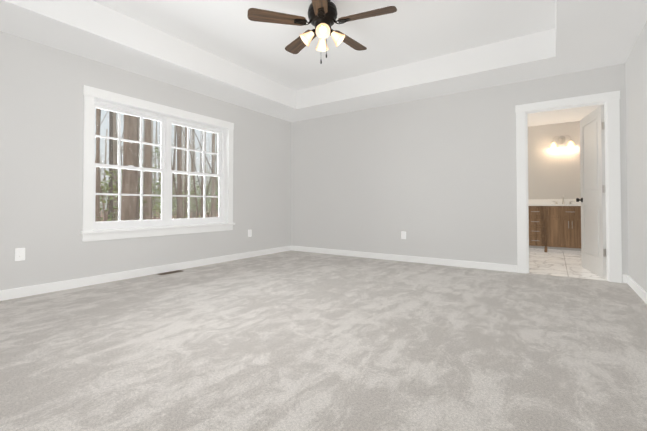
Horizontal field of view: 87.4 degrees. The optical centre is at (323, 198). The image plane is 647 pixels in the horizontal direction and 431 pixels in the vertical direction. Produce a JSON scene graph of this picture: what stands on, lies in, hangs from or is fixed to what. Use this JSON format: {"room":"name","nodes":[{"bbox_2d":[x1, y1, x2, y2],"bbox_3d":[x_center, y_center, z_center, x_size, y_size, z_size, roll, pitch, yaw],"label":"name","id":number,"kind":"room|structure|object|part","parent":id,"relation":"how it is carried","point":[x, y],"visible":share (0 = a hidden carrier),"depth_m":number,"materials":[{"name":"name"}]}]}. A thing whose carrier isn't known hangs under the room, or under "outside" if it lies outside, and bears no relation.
{"room":"empty bedroom","nodes":[
{"label":"empty bedroom","id":0,"kind":"room"},
{"bbox_2d":[0,31,290,290],"bbox_3d":[-2.223,-0.467,4.228,0.160,2.910,5.720,-1,-1,34],"label":"wall","id":1,"kind":"structure","parent":0,"point":[41,141],"depth_m":3.53,"materials":[{"name":"paint"}]},
{"bbox_2d":[15,248,24,260],"bbox_3d":[-2.834,0.518,3.161,0.008,0.116,0.072,-1,-1,34],"label":"electrical outlet","id":2,"kind":"object","parent":1,"relation":"attached to","point":[19,254],"visible":1,"depth_m":3.16,"materials":[{"name":"white plastic"}]},
{"bbox_2d":[0,246,290,300],"bbox_3d":[-2.149,0.891,4.155,0.017,0.092,5.480,-1,-1,34],"label":"baseboard","id":3,"kind":"structure","parent":1,"relation":"attached to","point":[14,293],"depth_m":3.88,"materials":[{"name":"white wood"}]},
{"bbox_2d":[80,85,234,241],"bbox_3d":[-2.031,-0.363,4.462,0.204,1.664,2.063,-1,-1,34],"label":"window unit","id":4,"kind":"structure","parent":1,"relation":"in","point":[165,170],"depth_m":4.34,"materials":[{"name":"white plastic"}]},
{"bbox_2d":[0,0,646,121],"bbox_3d":[-0.169,-1.736,2.854,4.806,0.420,5.480,-1,-1,34],"label":"ceiling","id":5,"kind":"structure","parent":0,"point":[228,51],"depth_m":3.71,"materials":[{"name":"paint"}]},
{"bbox_2d":[247,0,396,63],"bbox_3d":[0.025,-1.523,3.107,1.287,0.607,1.264,-1,-1,34],"label":"ceiling fan","id":6,"kind":"object","parent":5,"relation":"hanging from","point":[322,15],"visible":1,"depth_m":3.01,"materials":[{"name":"brown wood"}]},
{"bbox_3d":[-0.376,-1.605,2.993,0.578,0.054,0.148,0,-1,-14],"label":"blade","id":7,"kind":"part","parent":6,"relation":"part of","materials":[{"name":"brown wood"}]},
{"bbox_3d":[-0.212,-1.598,3.408,0.148,0.054,0.578,1,-1,-32],"label":"blade","id":8,"kind":"part","parent":6,"relation":"part of","materials":[{"name":"brown wood"}]},
{"bbox_3d":[-0.032,-1.609,2.709,0.148,0.054,0.578,0,-1,4],"label":"blade","id":9,"kind":"part","parent":6,"relation":"part of","materials":[{"name":"brown wood"}]},
{"bbox_3d":[0.233,-1.598,3.380,0.148,0.054,0.578,-1,-1,40],"label":"blade","id":10,"kind":"part","parent":6,"relation":"part of","materials":[{"name":"brown wood"}]},
{"bbox_3d":[0.344,-1.605,2.948,0.578,0.054,0.148,0,-1,22],"label":"blade","id":11,"kind":"part","parent":6,"relation":"part of","materials":[{"name":"brown wood"}]},
{"bbox_2d":[0,250,646,430],"bbox_3d":[-0.159,0.939,2.823,4.806,0.050,5.515,-1,-1,34],"label":"floor carpet","id":12,"kind":"object","parent":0,"point":[290,340],"visible":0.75,"depth_m":2.00,"materials":[{"name":"grey carpet"}]},
{"bbox_2d":[158,270,182,274],"bbox_3d":[-1.945,0.935,4.302,0.110,0.009,0.305,-1,-1,34],"label":"air vent register","id":13,"kind":"object","parent":12,"relation":"on","point":[170,272],"visible":1,"depth_m":4.29,"materials":[{"name":"brown"}]},
{"bbox_2d":[291,63,627,282],"bbox_3d":[1.404,-0.451,5.149,4.806,2.910,0.120,-1,-1,34],"label":"wall","id":14,"kind":"structure","parent":0,"point":[434,177],"depth_m":4.99,"materials":[{"name":"paint"}]},
{"bbox_2d":[401,231,405,238],"bbox_3d":[1.226,0.556,5.176,0.072,0.116,0.008,-1,-1,34],"label":"electrical outlet","id":15,"kind":"object","parent":14,"relation":"attached to","point":[403,234],"visible":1,"depth_m":5.17,"materials":[{"name":"white plastic"}]},
{"bbox_2d":[291,246,516,272],"bbox_3d":[0.939,0.911,5.361,3.711,0.092,0.014,-1,-1,34],"label":"baseboard","id":16,"kind":"structure","parent":14,"relation":"attached to","point":[437,261],"depth_m":5.06,"materials":[{"name":"white wood"}]},
{"bbox_2d":[515,91,621,282],"bbox_3d":[2.931,-0.134,4.109,1.019,2.140,0.166,-1,-1,34],"label":"door frame","id":17,"kind":"structure","parent":14,"relation":"attached to","point":[614,186],"depth_m":3.88,"materials":[{"name":"white wood"}]},
{"bbox_2d":[576,105,606,277],"bbox_3d":[3.411,-0.083,4.287,0.173,2.020,0.815,0,-1,22],"label":"door leaf","id":18,"kind":"structure","parent":14,"relation":"in","point":[593,194],"depth_m":4.22,"materials":[{"name":"painted wood"},{"name":"metal"}]},
{"bbox_2d":[528,121,580,250],"bbox_3d":[4.016,-0.420,6.965,2.526,2.910,0.120,-1,-1,34],"label":"wall","id":19,"kind":"structure","parent":0,"point":[553,173],"depth_m":6.58,"materials":[{"name":"paint"}]},
{"bbox_2d":[528,200,580,203],"bbox_3d":[4.270,0.056,6.692,1.708,0.100,0.023,-1,-1,34],"label":"backsplash","id":20,"kind":"structure","parent":19,"relation":"attached to","point":[529,201],"depth_m":6.64,"materials":[{"name":"white stone"}]},
{"bbox_2d":[549,135,575,147],"bbox_3d":[4.546,-1.105,6.455,0.428,0.226,0.158,-1,-1,34],"label":"sconce","id":21,"kind":"object","parent":19,"relation":"attached to","point":[561,140],"visible":1,"depth_m":6.47,"materials":[{"name":"white glass"}]},
{"bbox_2d":[528,104,603,126],"bbox_3d":[3.231,-1.687,5.724,2.406,0.420,2.850,-1,-1,34],"label":"ceiling","id":22,"kind":"structure","parent":0,"point":[559,116],"depth_m":6.04,"materials":[{"name":"paint"}]},
{"bbox_2d":[529,248,606,280],"bbox_3d":[3.207,0.987,5.644,2.406,0.050,2.935,-1,-1,34],"label":"floor","id":23,"kind":"structure","parent":0,"point":[564,263],"depth_m":4.90,"materials":[{"name":"tile"}]},
{"bbox_2d":[528,204,580,251],"bbox_3d":[4.098,0.555,6.430,1.692,0.842,0.595,-1,-1,34],"label":"bathroom vanity","id":24,"kind":"object","parent":23,"relation":"on","point":[554,222],"depth_m":6.07,"materials":[{"name":"brown wood"}]},
{"bbox_2d":[552,200,575,203],"bbox_3d":[4.510,0.020,6.365,0.367,0.160,0.139,-1,-1,34],"label":"faucet","id":25,"kind":"object","parent":24,"relation":"on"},
{"bbox_2d":[625,21,646,291],"bbox_3d":[2.703,-0.493,2.678,0.120,2.910,8.690,-1,-1,34],"label":"wall","id":26,"kind":"structure","parent":0,"point":[636,100],"depth_m":3.27,"materials":[{"name":"paint"}]},
{"bbox_2d":[623,275,646,303],"bbox_3d":[1.804,0.845,1.470,0.036,0.092,5.480,-1,-1,34],"label":"baseboard","id":27,"kind":"structure","parent":26,"relation":"attached to","point":[627,279],"depth_m":3.30,"materials":[{"name":"white wood"}]},
{"label":"outside","id":28,"kind":"structure","parent":0,"visible":0},
{"bbox_2d":[101,209,217,220],"bbox_3d":[-26.701,2.336,48.260,89.820,0.200,130.000,-1,-1,34],"label":"ground","id":29,"kind":"structure","parent":28,"point":[102,215],"depth_m":44.21,"materials":[{"name":"brown soil"}]},
{"bbox_2d":[95,108,218,229],"bbox_3d":[-17.330,-8.339,66.063,88.003,21.964,87.504,-1,-1,34],"label":"forest","id":30,"kind":"object","parent":29,"relation":"on","point":[112,173],"depth_m":15.02,"materials":[{"name":"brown plant"}]}
]}

